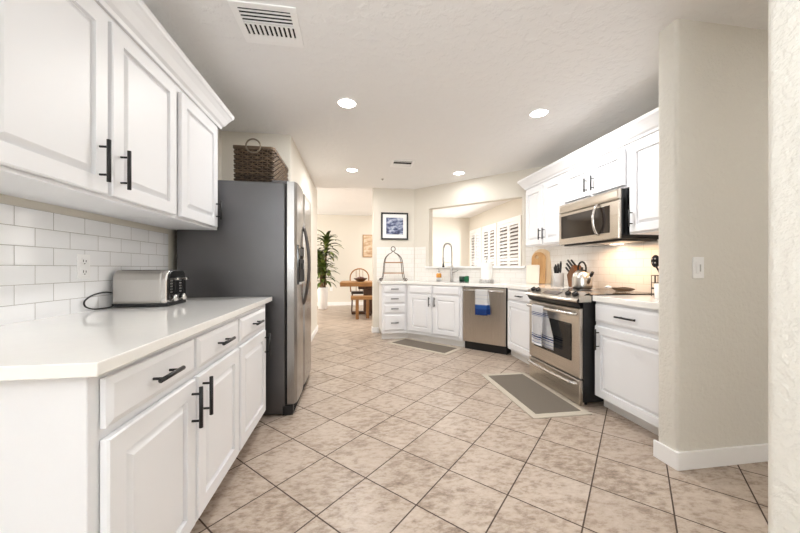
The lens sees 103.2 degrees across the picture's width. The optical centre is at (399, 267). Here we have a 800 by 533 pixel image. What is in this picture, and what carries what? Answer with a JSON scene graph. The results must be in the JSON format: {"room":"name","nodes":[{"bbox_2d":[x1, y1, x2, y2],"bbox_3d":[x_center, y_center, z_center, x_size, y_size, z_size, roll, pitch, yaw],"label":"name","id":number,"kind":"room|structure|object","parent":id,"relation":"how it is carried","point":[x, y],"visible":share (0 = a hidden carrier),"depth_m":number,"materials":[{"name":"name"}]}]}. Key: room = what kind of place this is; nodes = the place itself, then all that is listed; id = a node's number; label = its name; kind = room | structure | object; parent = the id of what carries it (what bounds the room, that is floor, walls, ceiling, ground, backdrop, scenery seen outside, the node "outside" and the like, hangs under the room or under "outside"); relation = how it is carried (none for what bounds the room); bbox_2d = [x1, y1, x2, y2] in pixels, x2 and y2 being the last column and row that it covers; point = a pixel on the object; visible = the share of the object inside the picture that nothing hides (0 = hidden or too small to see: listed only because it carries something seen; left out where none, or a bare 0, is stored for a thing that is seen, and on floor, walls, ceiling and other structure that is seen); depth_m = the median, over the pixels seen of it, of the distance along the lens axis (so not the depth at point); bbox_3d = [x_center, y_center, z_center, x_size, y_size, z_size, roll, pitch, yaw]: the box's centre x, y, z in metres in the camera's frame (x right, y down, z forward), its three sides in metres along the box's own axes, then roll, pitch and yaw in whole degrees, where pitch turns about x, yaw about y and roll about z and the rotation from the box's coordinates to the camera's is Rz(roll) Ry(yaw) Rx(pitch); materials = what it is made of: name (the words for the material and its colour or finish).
{"room":"kitchen","nodes":[
{"label":"kitchen","id":0,"kind":"room"},
{"bbox_2d":[0,0,221,269],"bbox_3d":[-1.149,-0.135,-1.750,0.120,2.530,10.070,0,0,-8],"label":"wall","id":1,"kind":"structure","parent":0,"point":[5,199],"depth_m":1.79,"materials":[{"name":"paint"}]},
{"bbox_2d":[77,254,89,278],"bbox_3d":[-1.559,-0.007,1.566,0.009,0.120,0.074,0,0,-8],"label":"wall outlet","id":2,"kind":"object","parent":1,"relation":"attached to","point":[83,261],"visible":1,"depth_m":1.56,"materials":[{"name":"white plastic"}]},
{"bbox_2d":[81,258,87,275],"bbox_3d":[-1.557,-0.007,1.566,0.005,0.088,0.036,0,0,-8],"label":"socket","id":3,"kind":"object","parent":2,"relation":"attached to","point":[84,261],"depth_m":1.56,"materials":[{"name":"white plastic"}]},
{"bbox_2d":[0,203,167,324],"bbox_3d":[-1.508,-0.011,1.146,0.009,0.471,2.305,0,0,-8],"label":"backsplash","id":4,"kind":"structure","parent":1,"relation":"attached to","point":[39,249],"depth_m":1.45,"materials":[{"name":"white tile"}]},
{"bbox_2d":[0,0,175,217],"bbox_3d":[-1.326,-0.662,1.268,0.382,0.765,1.013,0,0,-8],"label":"upper cabinet","id":5,"kind":"object","parent":1,"relation":"attached to","point":[88,117],"visible":1,"depth_m":1.18,"materials":[{"name":"white paint"}]},
{"bbox_2d":[95,0,233,129],"bbox_3d":[-1.367,-1.112,1.607,0.400,0.132,1.696,0,0,-8],"label":"crown molding","id":6,"kind":"structure","parent":5,"relation":"attached to","point":[134,17],"depth_m":1.63,"materials":[{"name":"white paint"}]},
{"bbox_2d":[113,83,221,229],"bbox_3d":[-1.441,-0.662,2.053,0.382,0.765,0.571,0,0,-8],"label":"upper cabinet","id":7,"kind":"object","parent":1,"relation":"attached to","point":[197,203],"visible":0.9,"depth_m":2.00,"materials":[{"name":"white paint"}]},
{"bbox_2d":[222,131,316,333],"bbox_3d":[-1.722,-0.135,4.503,0.798,2.530,2.470,0,0,-8],"label":"wall","id":8,"kind":"structure","parent":0,"point":[285,146],"depth_m":3.37,"materials":[{"name":"paint"}]},
{"bbox_2d":[311,325,317,340],"bbox_3d":[-1.321,1.083,4.567,0.014,0.095,2.460,0,0,-8],"label":"baseboard","id":9,"kind":"structure","parent":8,"relation":"attached to","point":[316,328],"depth_m":5.24,"materials":[{"name":"white paint"}]},
{"bbox_2d":[317,215,468,301],"bbox_3d":[-1.315,-0.230,9.671,7.400,2.720,0.120,0,0,-8],"label":"wall","id":10,"kind":"structure","parent":0,"point":[350,230],"depth_m":9.61,"materials":[{"name":"paint"}]},
{"bbox_2d":[317,302,362,305],"bbox_3d":[-1.325,1.075,9.602,7.160,0.110,0.014,0,0,-8],"label":"baseboard","id":11,"kind":"structure","parent":10,"relation":"attached to","point":[328,303],"depth_m":9.53,"materials":[{"name":"white paint"}]},
{"bbox_2d":[363,235,371,256],"bbox_3d":[-0.928,-0.670,9.650,0.400,0.680,0.032,0,0,-8],"label":"framed picture","id":12,"kind":"object","parent":10,"relation":"attached to","point":[367,239],"visible":0.56,"depth_m":9.62},
{"bbox_2d":[372,188,413,332],"bbox_3d":[-0.096,-0.230,5.656,0.790,2.720,0.120,0,0,-8],"label":"wall","id":13,"kind":"structure","parent":0,"point":[391,200],"depth_m":5.58,"materials":[{"name":"paint"}]},
{"bbox_2d":[372,327,378,332],"bbox_3d":[-0.430,1.083,5.539,0.115,0.095,0.014,0,0,-8],"label":"baseboard","id":14,"kind":"structure","parent":13,"relation":"attached to","point":[374,329],"depth_m":5.53,"materials":[{"name":"white paint"}]},
{"bbox_2d":[381,212,407,239],"bbox_3d":[-0.094,-0.735,5.582,0.480,0.476,0.025,0,0,-8],"label":"framed picture","id":15,"kind":"object","parent":13,"relation":"attached to","point":[394,226],"visible":1,"depth_m":5.58,"materials":[{"name":"paper"}]},
{"bbox_2d":[386,217,402,234],"bbox_3d":[-0.094,-0.738,5.582,0.300,0.295,0.002,0,0,-8],"label":"print","id":16,"kind":"object","parent":15,"relation":"attached to","point":[394,225],"depth_m":5.58},
{"bbox_2d":[377,247,413,280],"bbox_3d":[-0.079,-0.071,5.593,0.665,0.593,0.009,0,0,-8],"label":"backsplash","id":17,"kind":"structure","parent":13,"relation":"attached to","point":[406,253],"depth_m":5.59,"materials":[{"name":"white tile"}]},
{"bbox_2d":[317,187,510,217],"bbox_3d":[-0.901,-1.640,6.842,7.400,0.100,6.000,0,0,-8],"label":"ceiling","id":18,"kind":"structure","parent":0,"point":[330,201],"depth_m":8.07,"materials":[{"name":"paint"}]},
{"bbox_2d":[142,0,767,188],"bbox_3d":[1.121,-1.485,-0.169,5.070,0.170,12.540,0,0,-8],"label":"ceiling","id":19,"kind":"structure","parent":0,"point":[447,87],"depth_m":2.31,"materials":[{"name":"paint"}]},
{"bbox_2d":[227,0,303,47],"bbox_3d":[-0.753,-1.396,1.830,0.344,0.008,0.310,0,0,-8],"label":"ceiling vent","id":20,"kind":"object","parent":19,"relation":"in","point":[261,23],"visible":1,"depth_m":1.81,"materials":[{"name":"white metal"}]},
{"bbox_2d":[336,97,357,108],"bbox_3d":[-0.450,-1.397,2.692,0.188,0.006,0.188,0,0,-8],"label":"recessed light","id":21,"kind":"object","parent":19,"relation":"in","point":[343,102],"visible":1,"depth_m":2.68,"materials":[{"name":"white paint"}]},
{"bbox_2d":[338,99,355,107],"bbox_3d":[-0.450,-1.399,2.692,0.146,0.003,0.146,0,0,-8],"label":"diffuser","id":22,"kind":"object","parent":21,"relation":"attached to","point":[343,103],"depth_m":2.69,"materials":[{"name":"white plastic"}]},
{"bbox_2d":[345,168,358,171],"bbox_3d":[-0.686,-1.397,4.532,0.188,0.006,0.188,0,0,-8],"label":"recessed light","id":23,"kind":"object","parent":19,"relation":"in","point":[347,169],"visible":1,"depth_m":4.54,"materials":[{"name":"white paint"}]},
{"bbox_2d":[390,159,414,167],"bbox_3d":[0.028,-1.396,4.259,0.300,0.008,0.300,0,0,-8],"label":"ceiling vent","id":24,"kind":"object","parent":19,"relation":"in","point":[395,163],"visible":1,"depth_m":4.25,"materials":[{"name":"white metal"}]},
{"bbox_2d":[453,171,464,174],"bbox_3d":[0.870,-1.397,4.676,0.188,0.006,0.188,0,0,-8],"label":"recessed light","id":25,"kind":"object","parent":19,"relation":"in","point":[456,172],"visible":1,"depth_m":4.68,"materials":[{"name":"white paint"}]},
{"bbox_2d":[528,108,549,117],"bbox_3d":[1.255,-1.397,2.866,0.188,0.006,0.188,0,0,-8],"label":"recessed light","id":26,"kind":"object","parent":19,"relation":"in","point":[540,112],"visible":1,"depth_m":2.86,"materials":[{"name":"white paint"}]},
{"bbox_2d":[530,110,547,116],"bbox_3d":[1.255,-1.399,2.866,0.146,0.003,0.146,0,0,-8],"label":"diffuser","id":27,"kind":"object","parent":26,"relation":"attached to","point":[534,113],"depth_m":2.87,"materials":[{"name":"white plastic"}]},
{"bbox_2d":[190,305,767,532],"bbox_3d":[-0.041,1.180,1.662,7.600,0.100,16.500,0,0,-8],"label":"floor","id":28,"kind":"structure","parent":0,"point":[380,436],"depth_m":1.82,"materials":[{"name":"beige tile"}]},
{"bbox_2d":[0,317,238,532],"bbox_3d":[-1.127,0.690,1.188,0.751,0.880,0.962,0,0,-8],"label":"base cabinet","id":29,"kind":"object","parent":28,"relation":"on","point":[144,444],"visible":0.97,"depth_m":0.86,"materials":[{"name":"white paint"}]},
{"bbox_2d":[0,297,271,380],"bbox_3d":[-1.181,0.233,1.511,0.742,0.033,1.703,0,0,-8],"label":"countertop","id":30,"kind":"structure","parent":29,"relation":"on","point":[94,343],"depth_m":1.01,"materials":[{"name":"white stone"}]},
{"bbox_2d":[83,270,188,309],"bbox_3d":[-1.431,0.113,1.770,0.325,0.204,0.376,0,0,-10],"label":"toaster","id":31,"kind":"object","parent":30,"relation":"on","point":[131,288],"visible":1,"depth_m":1.75,"materials":[{"name":"metal"}]},
{"bbox_2d":[177,180,310,415],"bbox_3d":[-1.254,0.229,2.836,0.900,1.803,0.915,0,0,-8],"label":"refrigerator","id":32,"kind":"object","parent":28,"relation":"on","point":[260,246],"visible":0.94,"depth_m":2.41,"materials":[{"name":"grey metal"}]},
{"bbox_2d":[233,138,288,181],"bbox_3d":[-1.238,-0.857,2.881,0.331,0.400,0.617,0,0,-8],"label":"wicker basket","id":33,"kind":"object","parent":32,"relation":"on","point":[260,163],"visible":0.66,"depth_m":2.61,"materials":[{"name":"wicker"}]},
{"bbox_2d":[235,304,270,451],"bbox_3d":[-1.239,0.690,1.955,0.751,0.880,0.585,0,0,-8],"label":"base cabinet","id":34,"kind":"object","parent":28,"relation":"on","point":[251,344],"visible":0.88,"depth_m":1.91,"materials":[{"name":"white paint"}]},
{"bbox_2d":[317,230,343,309],"bbox_3d":[-2.126,0.045,8.725,1.088,2.169,0.902,0,0,7],"label":"potted plant","id":35,"kind":"object","parent":28,"relation":"on","point":[322,290],"visible":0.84,"depth_m":8.64,"materials":[{"name":"green plant"}]},
{"bbox_2d":[340,281,371,315],"bbox_3d":[-0.791,0.730,7.818,1.320,0.800,0.920,0,0,-8],"label":"dining table","id":36,"kind":"object","parent":28,"relation":"on","point":[366,286],"visible":0.56,"depth_m":7.58,"materials":[{"name":"brown wood"}]},
{"bbox_2d":[354,278,366,281],"bbox_3d":[-0.959,0.287,7.723,0.340,0.085,0.340,0,0,-8],"label":"bowl","id":37,"kind":"object","parent":36,"relation":"on","point":[356,279],"visible":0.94,"depth_m":7.62,"materials":[{"name":"brown wood"}]},
{"bbox_2d":[350,268,368,311],"bbox_3d":[-1.063,0.567,8.367,0.534,1.128,0.446,0,0,-8],"label":"dining chair","id":38,"kind":"object","parent":28,"relation":"on","point":[359,291],"visible":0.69,"depth_m":8.34,"materials":[{"name":"wood"}]},
{"bbox_2d":[351,295,371,318],"bbox_3d":[-0.644,0.880,7.162,0.920,0.500,0.320,0,0,-8],"label":"bench","id":39,"kind":"object","parent":28,"relation":"on","point":[357,298],"visible":0.56,"depth_m":6.99,"materials":[{"name":"brown wood"}]},
{"bbox_2d":[379,284,407,338],"bbox_3d":[-0.109,0.693,5.261,0.428,0.875,0.628,0,0,-8],"label":"base cabinet","id":40,"kind":"object","parent":28,"relation":"on","point":[392,297],"visible":0.97,"depth_m":5.00,"materials":[{"name":"white paint"}]},
{"bbox_2d":[388,338,462,354],"bbox_3d":[0.338,1.124,4.597,1.040,0.012,0.440,0,0,40],"label":"floor mat","id":41,"kind":"object","parent":28,"relation":"on","point":[404,342],"visible":1,"depth_m":4.52,"materials":[{"name":"grey fabric"}]},
{"bbox_2d":[407,284,464,346],"bbox_3d":[0.632,0.693,4.961,0.986,0.875,0.623,0,0,37],"label":"base cabinet","id":42,"kind":"object","parent":28,"relation":"on","point":[434,312],"visible":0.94,"depth_m":4.71,"materials":[{"name":"white paint"}]},
{"bbox_2d":[378,280,594,290],"bbox_3d":[0.928,0.233,4.567,3.263,0.042,1.079,0,0,42],"label":"countertop","id":43,"kind":"structure","parent":42,"relation":"on","point":[521,286],"depth_m":4.36,"materials":[{"name":"white stone"}]},
{"bbox_2d":[379,246,407,280],"bbox_3d":[-0.114,-0.076,5.299,0.458,0.574,0.200,0,0,-8],"label":"tray stand","id":44,"kind":"object","parent":43,"relation":"on","point":[383,273],"visible":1,"depth_m":5.25,"materials":[{"name":"metal"}]},
{"bbox_2d":[383,272,403,273],"bbox_3d":[-0.114,0.084,5.299,0.330,0.016,0.200,0,0,-8],"label":"shelf","id":45,"kind":"object","parent":44,"relation":"attached to","point":[383,272],"depth_m":5.22,"materials":[{"name":"brown wood"}]},
{"bbox_2d":[436,268,440,280],"bbox_3d":[0.637,0.109,5.207,0.086,0.206,0.086,0,0,-8],"label":"soap bottle","id":46,"kind":"object","parent":43,"relation":"on","point":[438,275],"visible":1,"depth_m":5.17,"materials":[{"name":"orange plastic"}]},
{"bbox_2d":[442,242,457,280],"bbox_3d":[0.806,-0.099,5.059,0.268,0.621,0.066,0,0,27],"label":"faucet","id":47,"kind":"object","parent":43,"relation":"on","point":[445,244],"visible":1,"depth_m":5.05,"materials":[{"name":"silver metal"}]},
{"bbox_2d":[459,276,468,281],"bbox_3d":[0.979,0.167,4.856,0.151,0.090,0.088,0,0,37],"label":"sponge caddy","id":48,"kind":"object","parent":43,"relation":"on","point":[461,278],"visible":1,"depth_m":4.83,"materials":[{"name":"green plastic"}]},
{"bbox_2d":[479,257,493,282],"bbox_3d":[1.240,0.025,4.543,0.200,0.374,0.200,0,0,-8],"label":"paper towel holder","id":49,"kind":"object","parent":43,"relation":"on","point":[486,267],"visible":0.98,"depth_m":4.47,"materials":[{"name":"white paper"}]},
{"bbox_2d":[526,265,539,283],"bbox_3d":[1.796,0.084,4.288,0.165,0.254,0.051,0,0,37],"label":"cutting board","id":50,"kind":"object","parent":43,"relation":"on","point":[533,271],"visible":1,"depth_m":4.28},
{"bbox_2d":[531,252,545,283],"bbox_3d":[1.874,-0.003,4.298,0.180,0.427,0.081,0,0,37],"label":"cutting board","id":51,"kind":"object","parent":43,"relation":"on","point":[541,260],"visible":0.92,"depth_m":4.27,"materials":[{"name":"brown wood"}]},
{"bbox_2d":[532,249,550,283],"bbox_3d":[1.923,-0.025,4.316,0.250,0.472,0.083,0,0,37],"label":"cutting board","id":52,"kind":"object","parent":43,"relation":"on","point":[545,252],"visible":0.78,"depth_m":4.26,"materials":[{"name":"brown wood"}]},
{"bbox_2d":[553,273,563,285],"bbox_3d":[1.845,0.136,3.691,0.116,0.152,0.116,0,0,-8],"label":"utensil crock","id":53,"kind":"object","parent":43,"relation":"on","point":[558,278],"visible":0.94,"depth_m":3.65,"materials":[{"name":"grey ceramic"}]},
{"bbox_2d":[567,265,580,286],"bbox_3d":[1.948,0.090,3.539,0.100,0.243,0.129,0,0,-8],"label":"knife block","id":54,"kind":"object","parent":43,"relation":"on","point":[573,269],"visible":0.46,"depth_m":3.52,"materials":[{"name":"brown wood"}]},
{"bbox_2d":[462,286,510,354],"bbox_3d":[1.276,0.694,4.470,0.600,0.873,0.622,0,0,37],"label":"dishwasher","id":55,"kind":"object","parent":28,"relation":"on","point":[489,333],"visible":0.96,"depth_m":4.23,"materials":[{"name":"silver metal"}]},
{"bbox_2d":[475,289,489,315],"bbox_3d":[1.097,0.458,4.228,0.200,0.342,0.043,0,0,37],"label":"dish towel","id":56,"kind":"object","parent":55,"relation":"hanging from","point":[482,304],"visible":1,"depth_m":4.21,"materials":[{"name":"fabric"}]},
{"bbox_2d":[508,288,531,364],"bbox_3d":[1.722,0.693,3.791,0.713,0.875,0.757,0,0,-8],"label":"base cabinet","id":57,"kind":"object","parent":28,"relation":"on","point":[518,310],"visible":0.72,"depth_m":3.77,"materials":[{"name":"white paint"}]},
{"bbox_2d":[481,372,591,418],"bbox_3d":[1.168,1.124,2.895,0.490,0.012,0.990,0,0,-8],"label":"floor mat","id":58,"kind":"object","parent":28,"relation":"on","point":[539,401],"visible":1,"depth_m":2.76,"materials":[{"name":"grey fabric"}]},
{"bbox_2d":[526,287,653,405],"bbox_3d":[1.744,0.660,3.010,0.846,0.940,0.772,0,0,-8],"label":"range","id":59,"kind":"object","parent":28,"relation":"on","point":[568,369],"visible":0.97,"depth_m":2.72,"materials":[{"name":"silver metal"}]},
{"bbox_2d":[532,304,552,349],"bbox_3d":[1.337,0.550,2.990,0.052,0.384,0.290,0,0,-8],"label":"dish towel","id":60,"kind":"object","parent":59,"relation":"hanging from","point":[542,335],"visible":0.99,"depth_m":3.00,"materials":[{"name":"white fabric"}]},
{"bbox_2d":[572,261,593,288],"bbox_3d":[1.899,0.070,3.306,0.190,0.286,0.236,0,0,24],"label":"kettle","id":61,"kind":"object","parent":59,"relation":"on","point":[581,279],"visible":1,"depth_m":3.26,"materials":[{"name":"metal"}]},
{"bbox_2d":[547,288,653,295],"bbox_3d":[1.824,0.223,3.022,0.665,0.020,0.772,0,0,-8],"label":"cooktop","id":62,"kind":"object","parent":59,"relation":"in","point":[594,291],"depth_m":2.78,"materials":[{"name":"glass"}]},
{"bbox_2d":[605,286,634,291],"bbox_3d":[2.000,0.189,2.891,0.110,0.048,0.272,0,0,-20],"label":"spoon rest","id":63,"kind":"object","parent":59,"relation":"on","point":[619,289],"visible":1,"depth_m":2.86,"materials":[{"name":"brown wood"}]},
{"bbox_2d":[594,301,658,435],"bbox_3d":[1.940,0.700,2.307,0.713,0.860,0.664,0,0,-8],"label":"base cabinet","id":64,"kind":"object","parent":28,"relation":"on","point":[626,338],"visible":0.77,"depth_m":2.26,"materials":[{"name":"white paint"}]},
{"bbox_2d":[593,295,658,309],"bbox_3d":[1.956,0.247,2.312,0.680,0.044,0.664,0,0,-8],"label":"countertop","id":65,"kind":"structure","parent":64,"relation":"on","point":[642,301],"depth_m":2.34,"materials":[{"name":"white stone"}]},
{"bbox_2d":[651,275,658,295],"bbox_3d":[2.074,0.141,2.542,0.066,0.168,0.075,0,0,-8],"label":"wire rack","id":66,"kind":"object","parent":65,"relation":"on","point":[654,282],"visible":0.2,"depth_m":2.57,"materials":[{"name":"black metal"}]},
{"bbox_2d":[654,283,658,298],"bbox_3d":[1.899,0.169,2.284,0.110,0.112,0.110,0,0,-8],"label":"utensil crock","id":67,"kind":"object","parent":65,"relation":"on","point":[656,285],"visible":0.3,"depth_m":2.28,"materials":[{"name":"white ceramic"}]},
{"bbox_2d":[651,255,658,272],"bbox_3d":[1.882,0.057,2.330,0.023,0.308,0.097,0,0,-8],"label":"skimmer","id":68,"kind":"object","parent":67,"relation":"in","point":[655,259],"visible":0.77,"depth_m":2.33,"materials":[{"name":"black plastic"}]},
{"bbox_2d":[414,166,545,279],"bbox_3d":[1.169,-0.230,5.040,2.192,2.720,0.120,0,0,37],"label":"wall","id":69,"kind":"structure","parent":0,"point":[499,187],"depth_m":5.11,"materials":[{"name":"paint"}]},
{"bbox_2d":[425,266,525,267],"bbox_3d":[1.153,-0.013,5.050,1.666,0.035,0.205,0,0,37],"label":"trim","id":70,"kind":"structure","parent":69,"relation":"attached to","point":[425,266],"depth_m":4.95,"materials":[{"name":"white paint"}]},
{"bbox_2d":[415,247,546,282],"bbox_3d":[1.139,-0.071,4.982,2.172,0.593,0.009,0,0,37],"label":"backsplash","id":71,"kind":"structure","parent":69,"relation":"attached to","point":[421,273],"depth_m":5.00,"materials":[{"name":"white tile"}]},
{"bbox_2d":[469,199,521,265],"bbox_3d":[2.687,-0.230,7.327,0.120,2.720,5.680,0,0,-8],"label":"wall","id":72,"kind":"structure","parent":0,"point":[512,208],"depth_m":8.21,"materials":[{"name":"paint"}]},
{"bbox_2d":[473,234,478,265],"bbox_3d":[2.380,-0.300,9.596,0.050,1.620,0.780,0,0,-8],"label":"window","id":73,"kind":"structure","parent":72,"relation":"in","point":[478,234],"depth_m":9.69,"materials":[{"name":"white paint"}]},
{"bbox_2d":[470,227,481,265],"bbox_3d":[2.286,-0.300,9.582,0.069,1.740,0.900,0,0,-8],"label":"plantation shutter","id":74,"kind":"object","parent":73,"relation":"attached to","point":[473,261],"visible":0.58,"depth_m":9.52,"materials":[{"name":"white paint"}]},
{"bbox_2d":[486,230,493,256],"bbox_3d":[2.520,-0.300,8.636,0.050,1.620,0.800,0,0,-8],"label":"window","id":75,"kind":"structure","parent":72,"relation":"in","point":[493,230],"depth_m":8.70,"materials":[{"name":"white paint"}]},
{"bbox_2d":[482,223,496,265],"bbox_3d":[2.426,-0.300,8.623,0.069,1.740,0.920,0,0,-8],"label":"plantation shutter","id":76,"kind":"object","parent":75,"relation":"attached to","point":[489,229],"visible":0.69,"depth_m":8.57,"materials":[{"name":"white paint"}]},
{"bbox_2d":[502,224,517,264],"bbox_3d":[2.680,-0.300,7.548,0.050,1.620,1.040,0,0,-8],"label":"window","id":77,"kind":"structure","parent":72,"relation":"in","point":[515,224],"depth_m":7.55,"materials":[{"name":"white paint"}]},
{"bbox_2d":[497,215,521,265],"bbox_3d":[2.586,-0.300,7.534,0.069,1.740,1.160,0,0,-8],"label":"plantation shutter","id":78,"kind":"object","parent":77,"relation":"attached to","point":[507,223],"visible":0.65,"depth_m":7.48,"materials":[{"name":"white paint"}]},
{"bbox_2d":[547,107,657,179],"bbox_3d":[2.240,-0.230,3.202,0.120,2.720,2.353,0,0,-8],"label":"wall","id":79,"kind":"structure","parent":0,"point":[657,107],"depth_m":3.31,"materials":[{"name":"paint"}]},
{"bbox_2d":[526,173,564,246],"bbox_3d":[1.875,-0.662,3.883,0.382,0.765,0.795,0,0,-8],"label":"upper cabinet","id":80,"kind":"object","parent":79,"relation":"attached to","point":[543,200],"visible":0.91,"depth_m":3.81,"materials":[{"name":"white paint"}]},
{"bbox_2d":[517,107,658,189],"bbox_3d":[1.970,-1.112,3.183,0.400,0.132,2.377,0,0,-8],"label":"crown molding","id":81,"kind":"structure","parent":79,"relation":"attached to","point":[648,123],"depth_m":2.92,"materials":[{"name":"white paint"}]},
{"bbox_2d":[564,144,629,203],"bbox_3d":[1.992,-0.863,3.084,0.382,0.365,0.815,0,0,-8],"label":"upper cabinet","id":82,"kind":"object","parent":79,"relation":"attached to","point":[610,171],"visible":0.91,"depth_m":2.96,"materials":[{"name":"white paint"}]},
{"bbox_2d":[559,188,658,246],"bbox_3d":[1.944,-0.450,3.072,0.478,0.441,0.785,0,0,-8],"label":"microwave","id":83,"kind":"object","parent":82,"relation":"attached to","point":[601,219],"visible":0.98,"depth_m":2.87,"materials":[{"name":"silver metal"}]},
{"bbox_2d":[547,240,658,292],"bbox_3d":[2.177,-0.033,3.182,0.009,0.515,2.330,0,0,-8],"label":"backsplash","id":84,"kind":"structure","parent":79,"relation":"attached to","point":[629,265],"depth_m":3.20,"materials":[{"name":"white tile"}]},
{"bbox_2d":[628,130,658,234],"bbox_3d":[2.100,-0.662,2.344,0.382,0.765,0.676,0,0,-8],"label":"upper cabinet","id":85,"kind":"object","parent":79,"relation":"attached to","point":[643,214],"visible":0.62,"depth_m":2.50,"materials":[{"name":"white paint"}]},
{"bbox_2d":[659,19,767,451],"bbox_3d":[2.448,-0.135,1.970,1.825,2.530,0.120,0,0,-8],"label":"wall","id":86,"kind":"structure","parent":0,"point":[713,77],"depth_m":1.82,"materials":[{"name":"beige paint"}]},
{"bbox_2d":[692,257,703,277],"bbox_3d":[1.687,-0.002,1.791,0.074,0.120,0.013,0,0,-8],"label":"light switch","id":87,"kind":"object","parent":86,"relation":"attached to","point":[697,262],"visible":1,"depth_m":1.79,"materials":[{"name":"white plastic"}]},
{"bbox_2d":[653,439,767,470],"bbox_3d":[2.382,1.080,1.960,1.719,0.100,0.146,0,0,-8],"label":"baseboard","id":88,"kind":"structure","parent":86,"relation":"attached to","point":[735,455],"depth_m":1.81,"materials":[{"name":"white paint"}]},
{"bbox_2d":[768,0,799,532],"bbox_3d":[1.222,-0.135,-0.272,0.140,2.530,2.308,0,0,-8],"label":"wall","id":89,"kind":"structure","parent":0,"point":[783,15],"depth_m":0.82,"materials":[{"name":"beige paint"}]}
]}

